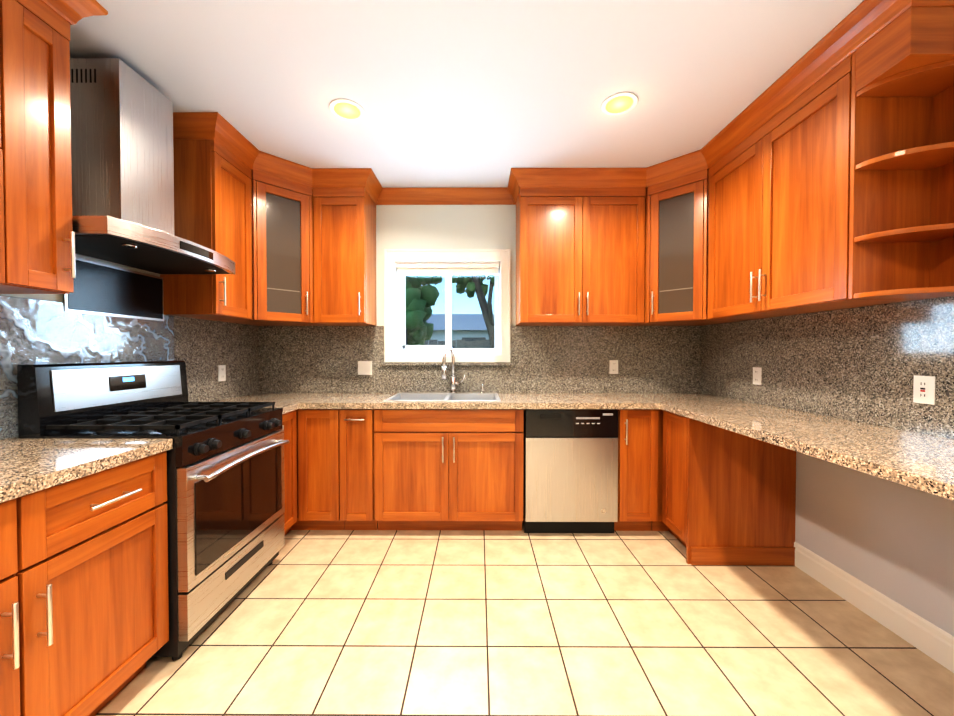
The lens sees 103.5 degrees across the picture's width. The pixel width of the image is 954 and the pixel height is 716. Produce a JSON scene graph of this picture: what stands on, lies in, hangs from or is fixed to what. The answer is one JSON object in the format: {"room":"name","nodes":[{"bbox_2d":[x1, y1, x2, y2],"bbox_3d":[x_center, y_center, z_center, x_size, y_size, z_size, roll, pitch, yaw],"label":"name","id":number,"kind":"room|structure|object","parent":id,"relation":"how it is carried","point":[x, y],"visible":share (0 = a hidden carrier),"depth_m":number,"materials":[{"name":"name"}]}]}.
{"room":"kitchen","nodes":[
{"label":"kitchen","id":0,"kind":"room"},
{"bbox_2d":[0,57,159,302],"bbox_3d":[-1.928,-0.050,0.265,0.150,2.590,6.090,0,1,0],"label":"wall","id":1,"kind":"structure","parent":0,"point":[54,297],"depth_m":1.66,"materials":[{"name":"white paint"}]},
{"bbox_2d":[0,93,4,283],"bbox_3d":[-1.686,-0.750,0.933,0.323,1.030,0.550,0,1,0],"label":"upper cabinet","id":2,"kind":"object","parent":1,"relation":"attached to","point":[2,260],"visible":0.94,"depth_m":1.21,"materials":[{"name":"brown wood"}]},
{"bbox_2d":[0,0,75,293],"bbox_3d":[-1.666,-0.756,1.313,0.361,1.030,0.206,0,1,0],"label":"upper cabinet","id":3,"kind":"object","parent":1,"relation":"attached to","point":[39,239],"visible":0.96,"depth_m":1.31,"materials":[{"name":"brown wood"}]},
{"bbox_2d":[64,257,163,320],"bbox_3d":[-1.826,-0.336,1.929,0.006,0.252,0.526,0,1,0],"label":"panel","id":4,"kind":"object","parent":1,"relation":"attached to","point":[104,289],"visible":0.79,"depth_m":1.89,"materials":[{"name":"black metal"}]},
{"bbox_2d":[0,295,258,439],"bbox_3d":[-1.839,0.090,1.617,0.015,0.669,3.090,0,1,0],"label":"backsplash","id":5,"kind":"structure","parent":1,"relation":"attached to","point":[203,349],"depth_m":2.30,"materials":[{"name":"stone"}]},
{"bbox_2d":[0,296,173,439],"bbox_3d":[-1.833,0.040,1.246,0.001,0.554,2.050,0,1,0],"label":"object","id":6,"kind":"structure","parent":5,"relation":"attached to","point":[6,361],"depth_m":1.66,"materials":[{"name":"stone"}]},
{"bbox_2d":[218,365,225,381],"bbox_3d":[-1.822,0.108,2.688,0.008,0.115,0.072,0,1,0],"label":"electrical outlet","id":7,"kind":"object","parent":5,"relation":"attached to","point":[221,372],"visible":1,"depth_m":2.68,"materials":[{"name":"white plastic"}]},
{"bbox_2d":[70,58,234,273],"bbox_3d":[-1.588,-0.890,1.797,0.511,0.847,0.750,0,1,0],"label":"range hood","id":8,"kind":"object","parent":1,"relation":"attached to","point":[122,158],"visible":0.9,"depth_m":1.66,"materials":[{"name":"silver metal"}]},
{"bbox_2d":[160,139,251,319],"bbox_3d":[-1.661,-0.772,2.358,0.361,1.030,0.356,0,1,0],"label":"upper cabinet","id":9,"kind":"object","parent":1,"relation":"attached to","point":[212,194],"visible":0.85,"depth_m":2.19,"materials":[{"name":"brown wood"}]},
{"bbox_2d":[213,169,328,325],"bbox_3d":[-1.535,-0.779,2.842,0.607,1.030,0.607,0,1,0],"label":"upper cabinet","id":10,"kind":"object","parent":1,"relation":"attached to","point":[282,230],"visible":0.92,"depth_m":2.68,"materials":[{"name":"brown wood"}]},
{"bbox_2d":[376,205,515,354],"bbox_3d":[0.020,-0.095,3.226,3.717,2.590,0.150,0,1,0],"label":"wall","id":11,"kind":"structure","parent":0,"point":[445,226],"depth_m":3.14,"materials":[{"name":"white paint"}]},
{"bbox_2d":[313,188,376,325],"bbox_3d":[-1.035,-0.781,2.963,0.386,1.030,0.361,0,1,0],"label":"upper cabinet","id":12,"kind":"object","parent":11,"relation":"attached to","point":[344,223],"visible":0.92,"depth_m":2.83,"materials":[{"name":"brown wood"}]},
{"bbox_2d":[381,362,512,364],"bbox_3d":[-0.247,0.049,3.122,1.095,0.025,0.032,0,1,0],"label":"window sill ledge","id":13,"kind":"object","parent":11,"relation":"attached to","point":[447,363],"visible":0.96,"depth_m":3.11,"materials":[{"name":"stone"}]},
{"bbox_2d":[384,249,510,361],"bbox_3d":[-0.246,-0.435,3.208,1.049,0.938,0.178,0,1,0],"label":"window","id":14,"kind":"structure","parent":11,"relation":"in","point":[393,256],"depth_m":3.13,"materials":[{"name":"white paint"}]},
{"bbox_2d":[396,263,498,274],"bbox_3d":[-0.244,-0.749,3.173,0.861,0.088,0.058,0,1,0],"label":"window blind","id":15,"kind":"object","parent":14,"relation":"attached to","point":[447,268],"visible":1,"depth_m":3.16,"materials":[{"name":"white fabric"}]},
{"bbox_2d":[259,326,700,392],"bbox_3d":[0.019,0.011,3.145,3.687,0.558,0.015,0,1,0],"label":"backsplash","id":16,"kind":"structure","parent":11,"relation":"attached to","point":[543,359],"depth_m":3.14,"materials":[{"name":"stone"}]},
{"bbox_2d":[358,361,371,374],"bbox_3d":[-0.934,0.083,3.138,0.118,0.115,0.009,0,1,0],"label":"switch plate","id":17,"kind":"object","parent":16,"relation":"attached to","point":[364,367],"visible":1,"depth_m":3.14,"materials":[{"name":"white plastic"}]},
{"bbox_2d":[609,360,617,373],"bbox_3d":[1.139,0.075,3.128,0.072,0.115,0.008,0,1,0],"label":"electrical outlet","id":18,"kind":"object","parent":16,"relation":"attached to","point":[613,366],"visible":1,"depth_m":3.13,"materials":[{"name":"white plastic"}]},
{"bbox_2d":[516,187,645,325],"bbox_3d":[0.790,-0.781,2.954,0.936,1.030,0.361,0,1,0],"label":"upper cabinet","id":19,"kind":"object","parent":11,"relation":"attached to","point":[580,256],"visible":0.92,"depth_m":2.82,"materials":[{"name":"brown wood"}]},
{"bbox_2d":[41,0,953,204],"bbox_3d":[0.012,-1.308,1.595,3.713,0.110,3.106,0,1,0],"label":"crown molding","id":20,"kind":"structure","parent":19,"relation":"attached to","point":[858,27],"depth_m":2.35,"materials":[{"name":"brown wood"}]},
{"bbox_2d":[69,0,863,187],"bbox_3d":[0.005,-1.384,0.236,4.017,0.080,6.090,0,1,0],"label":"ceiling","id":21,"kind":"structure","parent":0,"point":[465,93],"depth_m":1.79,"materials":[{"name":"white paint"}]},
{"bbox_2d":[330,99,364,120],"bbox_3d":[-0.717,-1.369,2.080,0.184,0.007,0.184,0,1,0],"label":"recessed light","id":22,"kind":"object","parent":21,"relation":"in","point":[347,109],"visible":1,"depth_m":2.07,"materials":[{"name":"white paint"}]},
{"bbox_2d":[601,92,637,114],"bbox_3d":[0.767,-1.368,2.028,0.184,0.007,0.184,0,1,0],"label":"recessed light","id":23,"kind":"object","parent":21,"relation":"in","point":[619,103],"visible":1,"depth_m":2.02,"materials":[{"name":"white paint"}]},
{"bbox_2d":[95,515,953,715],"bbox_3d":[0.005,1.275,0.276,4.017,0.060,6.090,0,1,0],"label":"floor","id":24,"kind":"structure","parent":0,"point":[377,622],"depth_m":1.63,"materials":[{"name":"tile"}]},
{"bbox_2d":[0,499,19,715],"bbox_3d":[-1.516,0.804,0.720,0.666,0.869,0.576,0,1,0],"label":"base cabinet","id":25,"kind":"object","parent":24,"relation":"on","point":[9,662],"visible":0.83,"depth_m":0.97,"materials":[{"name":"brown wood"}]},
{"bbox_2d":[0,438,172,502],"bbox_3d":[-1.526,0.349,0.653,0.648,0.040,1.656,0,1,0],"label":"countertop","id":26,"kind":"structure","parent":25,"relation":"on","point":[27,465],"depth_m":1.22,"materials":[{"name":"stone"}]},
{"bbox_2d":[12,451,168,715],"bbox_3d":[-1.514,0.796,1.249,0.666,0.869,0.476,0,1,0],"label":"base cabinet","id":27,"kind":"object","parent":24,"relation":"on","point":[92,575],"visible":0.75,"depth_m":1.20,"materials":[{"name":"brown wood"}]},
{"bbox_2d":[17,361,289,660],"bbox_3d":[-1.452,0.621,1.869,0.716,1.200,0.760,0,1,0],"label":"range","id":28,"kind":"object","parent":24,"relation":"on","point":[225,501],"visible":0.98,"depth_m":1.68,"materials":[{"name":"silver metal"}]},
{"bbox_2d":[280,410,296,531],"bbox_3d":[-1.508,0.778,2.399,0.666,0.869,0.280,0,1,0],"label":"base cabinet","id":29,"kind":"object","parent":24,"relation":"on","point":[289,428],"visible":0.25,"depth_m":2.47,"materials":[{"name":"brown wood"}]},
{"bbox_2d":[264,405,283,413],"bbox_3d":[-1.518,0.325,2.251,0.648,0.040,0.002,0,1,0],"label":"countertop","id":30,"kind":"structure","parent":29,"relation":"on","point":[275,406],"depth_m":2.32,"materials":[{"name":"stone"}]},
{"bbox_2d":[285,409,344,534],"bbox_3d":[-1.385,0.771,2.854,0.908,0.869,0.629,0,1,0],"label":"base cabinet","id":31,"kind":"object","parent":24,"relation":"on","point":[318,471],"visible":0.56,"depth_m":2.55,"materials":[{"name":"brown wood"}]},
{"bbox_2d":[339,409,377,529],"bbox_3d":[-0.815,0.771,2.833,0.228,0.869,0.666,0,1,0],"label":"base cabinet","id":32,"kind":"object","parent":24,"relation":"on","point":[356,430],"visible":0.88,"depth_m":2.54,"materials":[{"name":"brown wood"}]},
{"bbox_2d":[374,409,523,530],"bbox_3d":[-0.189,0.771,2.830,1.012,0.869,0.666,0,1,0],"label":"base cabinet","id":33,"kind":"object","parent":24,"relation":"on","point":[448,469],"visible":0.94,"depth_m":2.54,"materials":[{"name":"brown wood"}]},
{"bbox_2d":[211,393,741,412],"bbox_3d":[0.018,0.316,2.821,3.713,0.040,0.668,0,1,0],"label":"countertop","id":34,"kind":"structure","parent":33,"relation":"on","point":[291,401],"depth_m":2.59,"materials":[{"name":"stone"}]},
{"bbox_2d":[384,392,500,400],"bbox_3d":[-0.240,0.393,2.872,0.814,0.204,0.519,0,1,0],"label":"sink","id":35,"kind":"object","parent":34,"relation":"in","point":[438,396],"visible":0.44,"depth_m":3.04,"materials":[{"name":"silver metal"}]},
{"bbox_2d":[442,346,465,392],"bbox_3d":[-0.181,0.098,3.003,0.182,0.381,0.232,0,1,0],"label":"faucet","id":36,"kind":"object","parent":34,"relation":"on","point":[454,383],"visible":1,"depth_m":3.07,"materials":[{"name":"silver metal"}]},
{"bbox_2d":[523,409,617,532],"bbox_3d":[0.639,0.775,2.828,0.620,0.862,0.606,0,1,0],"label":"dishwasher","id":37,"kind":"object","parent":24,"relation":"on","point":[570,484],"visible":0.98,"depth_m":2.53,"materials":[{"name":"stainless steel"},{"name":"black plastic"}]},
{"bbox_2d":[614,409,657,530],"bbox_3d":[1.090,0.772,2.824,0.262,0.869,0.666,0,1,0],"label":"base cabinet","id":38,"kind":"object","parent":24,"relation":"on","point":[637,469],"visible":0.75,"depth_m":2.54,"materials":[{"name":"brown wood"}]},
{"bbox_2d":[651,409,675,536],"bbox_3d":[1.550,0.771,2.841,0.649,0.869,0.628,0,1,0],"label":"base cabinet","id":39,"kind":"object","parent":24,"relation":"on","point":[659,525],"visible":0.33,"depth_m":2.57,"materials":[{"name":"brown wood"}]},
{"bbox_2d":[662,410,795,565],"bbox_3d":[1.558,0.779,2.361,0.628,0.869,0.329,0,1,0],"label":"base cabinet","id":40,"kind":"object","parent":24,"relation":"on","point":[728,497],"visible":0.83,"depth_m":2.21,"materials":[{"name":"brown wood"}]},
{"bbox_2d":[660,401,953,500],"bbox_3d":[1.544,0.339,1.320,0.648,0.040,2.320,0,1,0],"label":"countertop","id":41,"kind":"structure","parent":40,"relation":"on","point":[920,461],"depth_m":1.46,"materials":[{"name":"stone"}]},
{"bbox_2d":[795,452,953,635],"bbox_3d":[1.939,-0.049,0.247,0.150,2.590,6.090,0,1,0],"label":"wall","id":42,"kind":"structure","parent":0,"point":[894,541],"depth_m":1.74,"materials":[{"name":"grey paint"}]},
{"bbox_2d":[629,168,753,325],"bbox_3d":[1.571,-0.779,2.827,0.607,1.030,0.607,0,1,0],"label":"upper cabinet","id":43,"kind":"object","parent":42,"relation":"attached to","point":[676,245],"visible":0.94,"depth_m":2.67,"materials":[{"name":"brown wood"}]},
{"bbox_2d":[708,55,921,318],"bbox_3d":[1.690,-0.767,2.041,0.361,1.030,0.958,0,1,0],"label":"upper cabinet","id":44,"kind":"object","parent":42,"relation":"attached to","point":[779,195],"visible":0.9,"depth_m":1.89,"materials":[{"name":"brown wood"}]},
{"bbox_2d":[701,296,953,438],"bbox_3d":[1.863,0.035,1.599,0.015,0.558,3.090,0,1,0],"label":"backsplash","id":45,"kind":"structure","parent":42,"relation":"attached to","point":[865,364],"depth_m":1.89,"materials":[{"name":"stone"}]},
{"bbox_2d":[753,367,761,384],"bbox_3d":[1.855,0.119,2.493,0.008,0.115,0.072,0,1,0],"label":"electrical outlet","id":46,"kind":"object","parent":45,"relation":"attached to","point":[757,375],"visible":1,"depth_m":2.48,"materials":[{"name":"white plastic"}]},
{"bbox_2d":[913,375,934,404],"bbox_3d":[1.850,0.132,1.558,0.009,0.115,0.072,0,1,0],"label":"outlet","id":47,"kind":"object","parent":45,"relation":"attached to","point":[923,389],"visible":1,"depth_m":1.55,"materials":[{"name":"white plastic"}]},
{"bbox_2d":[794,542,953,672],"bbox_3d":[1.863,1.158,1.559,0.014,0.135,1.336,0,1,0],"label":"baseboard","id":48,"kind":"structure","parent":42,"relation":"attached to","point":[931,640],"depth_m":1.73,"materials":[{"name":"white paint"}]},
{"bbox_2d":[848,6,953,298],"bbox_3d":[1.706,-0.758,1.451,0.323,1.030,0.214,0,1,0],"label":"shelf","id":49,"kind":"object","parent":42,"relation":"attached to","point":[901,227],"visible":1,"depth_m":1.53,"materials":[{"name":"brown wood"}]},
{"label":"outside","id":50,"kind":"structure","parent":0,"visible":0},
{"bbox_3d":[0.257,1.053,23.250,32.000,0.280,39.840,0,1,0],"label":"lawn","id":51,"kind":"structure","parent":50,"visible":0},
{"bbox_2d":[406,275,442,344],"bbox_3d":[-1.307,-0.643,6.151,1.412,3.616,1.333,0,1,0],"label":"tree","id":52,"kind":"object","parent":51,"relation":"on","point":[428,333],"depth_m":6.06,"materials":[{"name":"green plant"}]},
{"bbox_2d":[424,340,490,347],"bbox_3d":[-0.305,0.308,10.194,15.000,1.610,0.070,0,1,0],"label":"fence","id":53,"kind":"object","parent":51,"relation":"on","point":[458,343],"depth_m":10.15,"materials":[{"name":"grey"}]},
{"bbox_2d":[426,314,493,347],"bbox_3d":[1.261,-0.961,24.134,18.900,3.720,10.900,0,1,0],"label":"house","id":54,"kind":"structure","parent":51,"relation":"on","point":[472,318],"depth_m":19.38,"materials":[{"name":"blue"}]},
{"bbox_2d":[452,275,493,347],"bbox_3d":[0.224,-0.991,8.091,2.287,4.252,1.604,0,1,0],"label":"tree","id":55,"kind":"object","parent":51,"relation":"on","point":[487,313],"depth_m":8.06,"materials":[{"name":"green plant"}]}
]}

